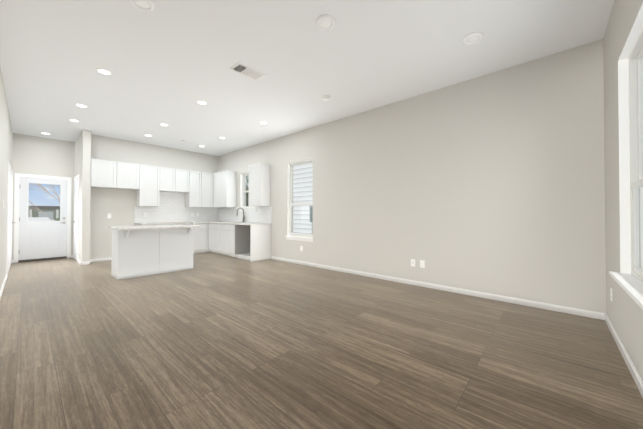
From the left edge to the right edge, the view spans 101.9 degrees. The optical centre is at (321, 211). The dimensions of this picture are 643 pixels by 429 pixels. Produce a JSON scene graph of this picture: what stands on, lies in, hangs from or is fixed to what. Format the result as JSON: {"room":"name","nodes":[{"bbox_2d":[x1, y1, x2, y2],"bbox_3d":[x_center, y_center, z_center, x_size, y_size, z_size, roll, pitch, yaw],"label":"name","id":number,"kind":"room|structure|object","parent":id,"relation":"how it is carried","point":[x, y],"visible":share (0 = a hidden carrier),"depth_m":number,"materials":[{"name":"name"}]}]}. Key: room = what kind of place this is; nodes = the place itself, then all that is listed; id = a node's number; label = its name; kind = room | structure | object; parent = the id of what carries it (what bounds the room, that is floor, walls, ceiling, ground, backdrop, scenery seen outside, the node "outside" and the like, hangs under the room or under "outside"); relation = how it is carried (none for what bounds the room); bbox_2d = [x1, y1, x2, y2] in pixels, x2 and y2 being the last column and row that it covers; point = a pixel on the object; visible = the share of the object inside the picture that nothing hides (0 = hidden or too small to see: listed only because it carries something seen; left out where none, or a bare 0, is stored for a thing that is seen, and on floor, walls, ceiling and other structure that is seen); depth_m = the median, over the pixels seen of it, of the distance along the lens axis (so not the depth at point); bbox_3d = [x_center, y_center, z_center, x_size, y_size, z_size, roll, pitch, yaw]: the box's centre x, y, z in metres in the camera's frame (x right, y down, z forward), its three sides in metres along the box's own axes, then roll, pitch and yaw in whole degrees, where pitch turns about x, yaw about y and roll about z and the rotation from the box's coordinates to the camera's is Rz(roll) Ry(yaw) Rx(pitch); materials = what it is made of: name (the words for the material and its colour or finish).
{"room":"empty living room","nodes":[
{"label":"empty living room","id":0,"kind":"room"},
{"bbox_2d":[0,66,12,289],"bbox_3d":[-4.603,-0.348,3.652,7.200,3.050,0.160,-1,-1,42],"label":"wall","id":1,"kind":"structure","parent":0,"point":[6,135],"depth_m":4.01,"materials":[{"name":"grey paint"}]},
{"bbox_2d":[0,274,6,299],"bbox_3d":[-4.540,1.142,3.698,7.186,0.072,0.014,-1,-1,42],"label":"baseboard","id":2,"kind":"structure","parent":1,"relation":"attached to","point":[3,286],"depth_m":3.92,"materials":[{"name":"white wood"}]},
{"bbox_2d":[6,161,15,277],"bbox_3d":[-6.360,0.144,5.359,2.040,2.100,0.070,-1,-1,42],"label":"door frame","id":3,"kind":"structure","parent":1,"relation":"attached to","point":[9,216],"depth_m":5.10,"materials":[{"name":"white wood"}]},
{"bbox_2d":[12,133,74,259],"bbox_3d":[-7.005,-0.319,6.490,0.160,3.050,1.220,-1,-1,42],"label":"wall","id":4,"kind":"structure","parent":0,"point":[34,155],"depth_m":6.48,"materials":[{"name":"grey paint"}]},
{"bbox_2d":[13,173,71,262],"bbox_3d":[-6.893,0.153,6.482,0.020,2.105,0.970,-1,-1,42],"label":"door frame","id":5,"kind":"structure","parent":4,"relation":"attached to","point":[16,210],"depth_m":6.25,"materials":[{"name":"white wood"}]},
{"bbox_2d":[18,177,67,262],"bbox_3d":[-6.938,0.189,6.520,0.210,2.034,0.828,-1,-1,42],"label":"entry door","id":6,"kind":"structure","parent":4,"relation":"in","point":[41,240],"depth_m":6.45,"materials":[{"name":"white paint"}]},
{"bbox_2d":[74,130,90,261],"bbox_3d":[-5.911,-0.320,6.428,1.560,3.050,0.140,-1,-1,42],"label":"wall","id":7,"kind":"structure","parent":0,"point":[82,160],"depth_m":5.93,"materials":[{"name":"grey paint"}]},
{"bbox_2d":[71,174,78,260],"bbox_3d":[-6.160,0.156,6.504,0.860,2.100,0.070,-1,-1,42],"label":"door frame","id":8,"kind":"structure","parent":7,"relation":"attached to","point":[76,218],"depth_m":6.47,"materials":[{"name":"white wood"}]},
{"bbox_2d":[77,259,90,264],"bbox_3d":[-5.898,1.169,6.402,1.554,0.072,0.168,-1,-1,42],"label":"baseboard","id":9,"kind":"structure","parent":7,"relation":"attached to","point":[84,263],"depth_m":5.91,"materials":[{"name":"white wood"}]},
{"bbox_2d":[90,134,217,258],"bbox_3d":[-5.029,-0.306,7.778,1.410,3.050,3.329,-1,-1,42],"label":"wall","id":10,"kind":"structure","parent":0,"point":[118,205],"depth_m":6.64,"materials":[{"name":"grey paint"}]},
{"bbox_2d":[90,257,111,261],"bbox_3d":[-5.201,1.170,6.495,0.014,0.072,0.896,-1,-1,42],"label":"baseboard","id":11,"kind":"structure","parent":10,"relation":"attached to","point":[100,259],"depth_m":6.33,"materials":[{"name":"white wood"}]},
{"bbox_2d":[91,158,138,189],"bbox_3d":[-5.077,-0.895,6.420,0.320,0.640,0.934,-1,-1,42],"label":"upper cabinet","id":12,"kind":"object","parent":10,"relation":"attached to","point":[104,173],"depth_m":6.28,"materials":[{"name":"white wood"}]},
{"bbox_2d":[136,164,162,205],"bbox_3d":[-4.614,-0.675,6.939,0.320,1.070,0.579,-1,-1,42],"label":"upper cabinet","id":13,"kind":"object","parent":10,"relation":"attached to","point":[148,183],"depth_m":6.84,"materials":[{"name":"white wood"}]},
{"bbox_2d":[163,167,186,193],"bbox_3d":[-4.209,-0.885,7.398,0.320,0.640,0.759,-1,-1,42],"label":"upper cabinet","id":14,"kind":"object","parent":10,"relation":"attached to","point":[174,180],"depth_m":7.30,"materials":[{"name":"white wood"}]},
{"bbox_2d":[134,191,217,222],"bbox_3d":[-4.161,-0.130,7.688,0.004,0.863,2.250,-1,-1,42],"label":"tile backsplash","id":15,"kind":"structure","parent":10,"relation":"attached to","point":[171,208],"depth_m":7.55,"materials":[{"name":"white tile"}]},
{"bbox_2d":[185,170,214,207],"bbox_3d":[-3.713,-0.665,7.908,0.383,1.070,0.784,-1,-1,42],"label":"upper cabinet","id":16,"kind":"object","parent":10,"relation":"attached to","point":[198,183],"depth_m":7.78,"materials":[{"name":"white wood"}]},
{"bbox_2d":[0,0,613,155],"bbox_3d":[-2.930,-1.924,3.528,10.210,0.100,7.250,-1,-1,42],"label":"ceiling","id":17,"kind":"structure","parent":0,"point":[170,63],"depth_m":3.18,"materials":[{"name":"white paint"}]},
{"bbox_2d":[75,104,87,107],"bbox_3d":[-4.212,-1.859,4.577,0.164,0.008,0.164,-1,-1,42],"label":"recessed light","id":18,"kind":"object","parent":17,"relation":"in","point":[82,105],"visible":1,"depth_m":4.56,"materials":[{"name":"white plastic"}]},
{"bbox_2d":[96,68,111,74],"bbox_3d":[-2.906,-1.870,3.486,0.164,0.008,0.164,-1,-1,42],"label":"recessed light","id":19,"kind":"object","parent":17,"relation":"in","point":[103,71],"visible":0.98,"depth_m":3.48,"materials":[{"name":"white plastic"}]},
{"bbox_2d":[130,0,153,10],"bbox_3d":[-1.612,-1.874,2.339,0.190,0.023,0.190,-1,-1,42],"label":"recessed light","id":20,"kind":"object","parent":17,"relation":"in","point":[146,5],"visible":0.96,"depth_m":2.35,"materials":[{"name":"white plastic"}]},
{"bbox_2d":[197,101,206,104],"bbox_3d":[-2.044,-1.860,4.459,0.164,0.008,0.164,-1,-1,42],"label":"recessed light","id":21,"kind":"object","parent":17,"relation":"in","point":[202,102],"visible":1,"depth_m":4.44,"materials":[{"name":"white plastic"}]},
{"bbox_2d":[230,62,264,80],"bbox_3d":[-0.987,-1.868,3.496,0.220,0.013,0.400,-1,-1,42],"label":"ceiling vent","id":22,"kind":"object","parent":17,"relation":"in","point":[245,70],"visible":1,"depth_m":3.48,"materials":[{"name":"white metal"}]},
{"bbox_2d":[316,15,334,29],"bbox_3d":[0.038,-1.871,2.587,0.190,0.023,0.190,-1,-1,42],"label":"recessed light","id":23,"kind":"object","parent":17,"relation":"in","point":[325,22],"visible":0.98,"depth_m":2.57,"materials":[{"name":"white plastic"}]},
{"bbox_2d":[322,96,329,100],"bbox_3d":[0.079,-1.849,4.261,0.136,0.034,0.136,-1,-1,42],"label":"smoke detector","id":24,"kind":"object","parent":17,"relation":"attached to","point":[325,98],"visible":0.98,"depth_m":4.23,"materials":[{"name":"white plastic"}]},
{"bbox_2d":[463,32,482,44],"bbox_3d":[1.639,-1.869,2.825,0.190,0.023,0.190,-1,-1,42],"label":"recessed light","id":25,"kind":"object","parent":17,"relation":"in","point":[472,38],"visible":1,"depth_m":2.80,"materials":[{"name":"white plastic"}]},
{"bbox_2d":[0,252,642,428],"bbox_3d":[-2.930,1.226,3.496,10.210,0.100,7.250,-1,-1,42],"label":"floor","id":26,"kind":"structure","parent":0,"point":[209,340],"depth_m":2.11,"materials":[{"name":"brown wood"}]},
{"bbox_2d":[136,224,162,225],"bbox_3d":[-4.509,0.772,6.832,0.600,0.875,0.460,-1,-1,42],"label":"base cabinet","id":27,"kind":"object","parent":26,"relation":"on","point":[136,224],"depth_m":6.59,"materials":[{"name":"white wood"}]},
{"bbox_2d":[111,229,193,279],"bbox_3d":[-3.237,0.755,5.114,0.749,0.874,1.269,-1,-1,42],"label":"kitchen island","id":28,"kind":"object","parent":26,"relation":"on","point":[140,251],"depth_m":4.88,"materials":[{"name":"white wood"}]},
{"bbox_2d":[109,225,200,228],"bbox_3d":[-3.237,0.300,5.112,0.900,0.032,1.325,-1,-1,42],"label":"island countertop","id":29,"kind":"structure","parent":28,"relation":"on","point":[148,226],"depth_m":4.94,"materials":[{"name":"white stone"}]},
{"bbox_2d":[186,224,205,253],"bbox_3d":[-3.680,0.781,7.718,0.666,0.875,0.444,-1,-1,42],"label":"base cabinet","id":30,"kind":"object","parent":26,"relation":"on","point":[199,242],"depth_m":7.53,"materials":[{"name":"white wood"}]},
{"bbox_2d":[186,221,205,223],"bbox_3d":[-3.504,0.325,7.954,0.621,0.039,1.026,-1,-1,42],"label":"countertop","id":31,"kind":"structure","parent":30,"relation":"on","point":[202,222],"depth_m":7.55,"materials":[{"name":"white stone"}]},
{"bbox_2d":[206,224,217,253],"bbox_3d":[-2.922,0.780,7.675,0.695,0.875,0.665,-1,-1,42],"label":"base cabinet","id":32,"kind":"object","parent":26,"relation":"on","point":[211,229],"depth_m":7.56,"materials":[{"name":"white wood"}]},
{"bbox_2d":[218,224,253,258],"bbox_3d":[-2.384,0.776,7.241,0.924,0.875,0.600,-1,-1,42],"label":"base cabinet","id":33,"kind":"object","parent":26,"relation":"on","point":[249,241],"depth_m":6.89,"materials":[{"name":"white wood"}]},
{"bbox_2d":[206,221,241,223],"bbox_3d":[-2.312,0.317,7.168,2.207,0.039,0.621,-1,-1,42],"label":"countertop","id":34,"kind":"structure","parent":33,"relation":"on","point":[207,222],"depth_m":7.44,"materials":[{"name":"white stone"}]},
{"bbox_2d":[218,39,605,313],"bbox_3d":[-0.579,-0.322,6.165,10.210,3.050,0.160,-1,-1,42],"label":"wall","id":35,"kind":"structure","parent":0,"point":[492,183],"depth_m":3.66,"materials":[{"name":"grey paint"}]},
{"bbox_2d":[211,170,236,207],"bbox_3d":[-2.983,-0.665,7.930,0.845,1.070,0.385,-1,-1,42],"label":"upper cabinet","id":36,"kind":"object","parent":35,"relation":"attached to","point":[223,183],"depth_m":7.75,"materials":[{"name":"white wood"}]},
{"bbox_2d":[218,206,271,222],"bbox_3d":[-2.339,0.085,7.610,2.831,0.433,0.004,-1,-1,42],"label":"tile backsplash","id":37,"kind":"structure","parent":35,"relation":"attached to","point":[263,214],"depth_m":7.40,"materials":[{"name":"white tile"}]},
{"bbox_2d":[239,172,255,211],"bbox_3d":[-2.050,-0.557,7.455,0.860,1.115,0.205,-1,-1,42],"label":"kitchen window","id":38,"kind":"structure","parent":35,"relation":"in","point":[243,191],"depth_m":7.67,"materials":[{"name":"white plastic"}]},
{"bbox_2d":[248,163,269,205],"bbox_3d":[-1.612,-0.676,6.758,0.499,1.070,0.320,-1,-1,42],"label":"upper cabinet","id":39,"kind":"object","parent":35,"relation":"attached to","point":[259,173],"depth_m":6.61,"materials":[{"name":"white wood"}]},
{"bbox_2d":[285,159,313,241],"bbox_3d":[-0.463,-0.246,6.045,0.920,1.825,0.205,-1,-1,42],"label":"window","id":40,"kind":"structure","parent":35,"relation":"in","point":[291,235],"depth_m":6.24,"materials":[{"name":"white plastic"}]},
{"bbox_2d":[411,259,414,266],"bbox_3d":[1.477,0.828,4.214,0.072,0.116,0.015,-1,-1,42],"label":"electrical outlet","id":41,"kind":"object","parent":35,"relation":"attached to","point":[413,262],"visible":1,"depth_m":4.21,"materials":[{"name":"white plastic"}]},
{"bbox_2d":[420,260,424,267],"bbox_3d":[1.592,0.827,4.117,0.072,0.116,0.007,-1,-1,42],"label":"electrical outlet","id":42,"kind":"object","parent":35,"relation":"attached to","point":[422,263],"visible":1,"depth_m":4.11,"materials":[{"name":"white plastic"}]},
{"bbox_2d":[271,256,604,319],"bbox_3d":[0.893,1.152,4.730,5.776,0.072,0.014,-1,-1,42],"label":"baseboard","id":43,"kind":"structure","parent":35,"relation":"attached to","point":[575,311],"depth_m":3.66,"materials":[{"name":"white wood"}]},
{"bbox_2d":[603,0,642,380],"bbox_3d":[0.777,-0.383,0.119,0.160,3.050,7.090,-1,-1,42],"label":"wall","id":44,"kind":"structure","parent":0,"point":[624,311],"depth_m":2.33,"materials":[{"name":"grey paint"}]},
{"bbox_2d":[604,313,642,396],"bbox_3d":[0.765,1.107,0.222,0.014,0.072,6.930,-1,-1,42],"label":"baseboard","id":45,"kind":"structure","parent":44,"relation":"attached to","point":[631,367],"depth_m":2.00,"materials":[{"name":"white wood"}]},
{"bbox_2d":[609,3,642,309],"bbox_3d":[2.201,-0.344,1.763,0.230,1.895,1.200,-1,-1,42],"label":"window","id":46,"kind":"structure","parent":44,"relation":"in","point":[628,278],"depth_m":2.15,"materials":[{"name":"white plastic"}]},
{"label":"outside","id":47,"kind":"structure","parent":0,"visible":0},
{"bbox_2d":[28,217,59,220],"bbox_3d":[-19.014,1.301,18.434,1.800,2.050,3.950,-1,-1,42],"label":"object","id":48,"kind":"object","parent":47,"point":[39,218],"depth_m":17.44,"materials":[{"name":"white"}]},
{"bbox_2d":[28,206,59,219],"bbox_3d":[-22.903,1.409,22.715,6.500,3.920,20.800,-1,-1,42],"label":"house","id":49,"kind":"structure","parent":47,"point":[32,212],"depth_m":20.21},
{"bbox_2d":[28,183,59,220],"bbox_3d":[-12.340,-1.709,11.416,4.388,7.935,9.231,-1,-1,42],"label":"tree","id":50,"kind":"object","parent":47,"point":[45,192],"depth_m":11.70,"materials":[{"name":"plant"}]},
{"bbox_2d":[29,183,59,205],"bbox_3d":[-37.139,-4.531,32.720,0.001,16.000,40.000,-1,-1,42],"label":"sky","id":51,"kind":"structure","parent":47,"point":[34,192],"depth_m":33.87,"materials":[{"name":"blue"}]},
{"bbox_2d":[246,175,248,205],"bbox_3d":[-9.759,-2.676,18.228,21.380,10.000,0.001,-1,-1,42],"label":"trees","id":52,"kind":"object","parent":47,"point":[247,195],"depth_m":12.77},
{"bbox_2d":[293,163,312,233],"bbox_3d":[2.440,-1.796,6.337,12.600,8.000,0.001,-1,-1,42],"label":"siding","id":53,"kind":"object","parent":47,"point":[302,196],"depth_m":9.07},
{"bbox_2d":[309,205,312,233],"bbox_3d":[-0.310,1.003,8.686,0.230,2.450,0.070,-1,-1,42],"label":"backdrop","id":54,"kind":"structure","parent":47,"point":[311,215],"depth_m":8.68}
]}

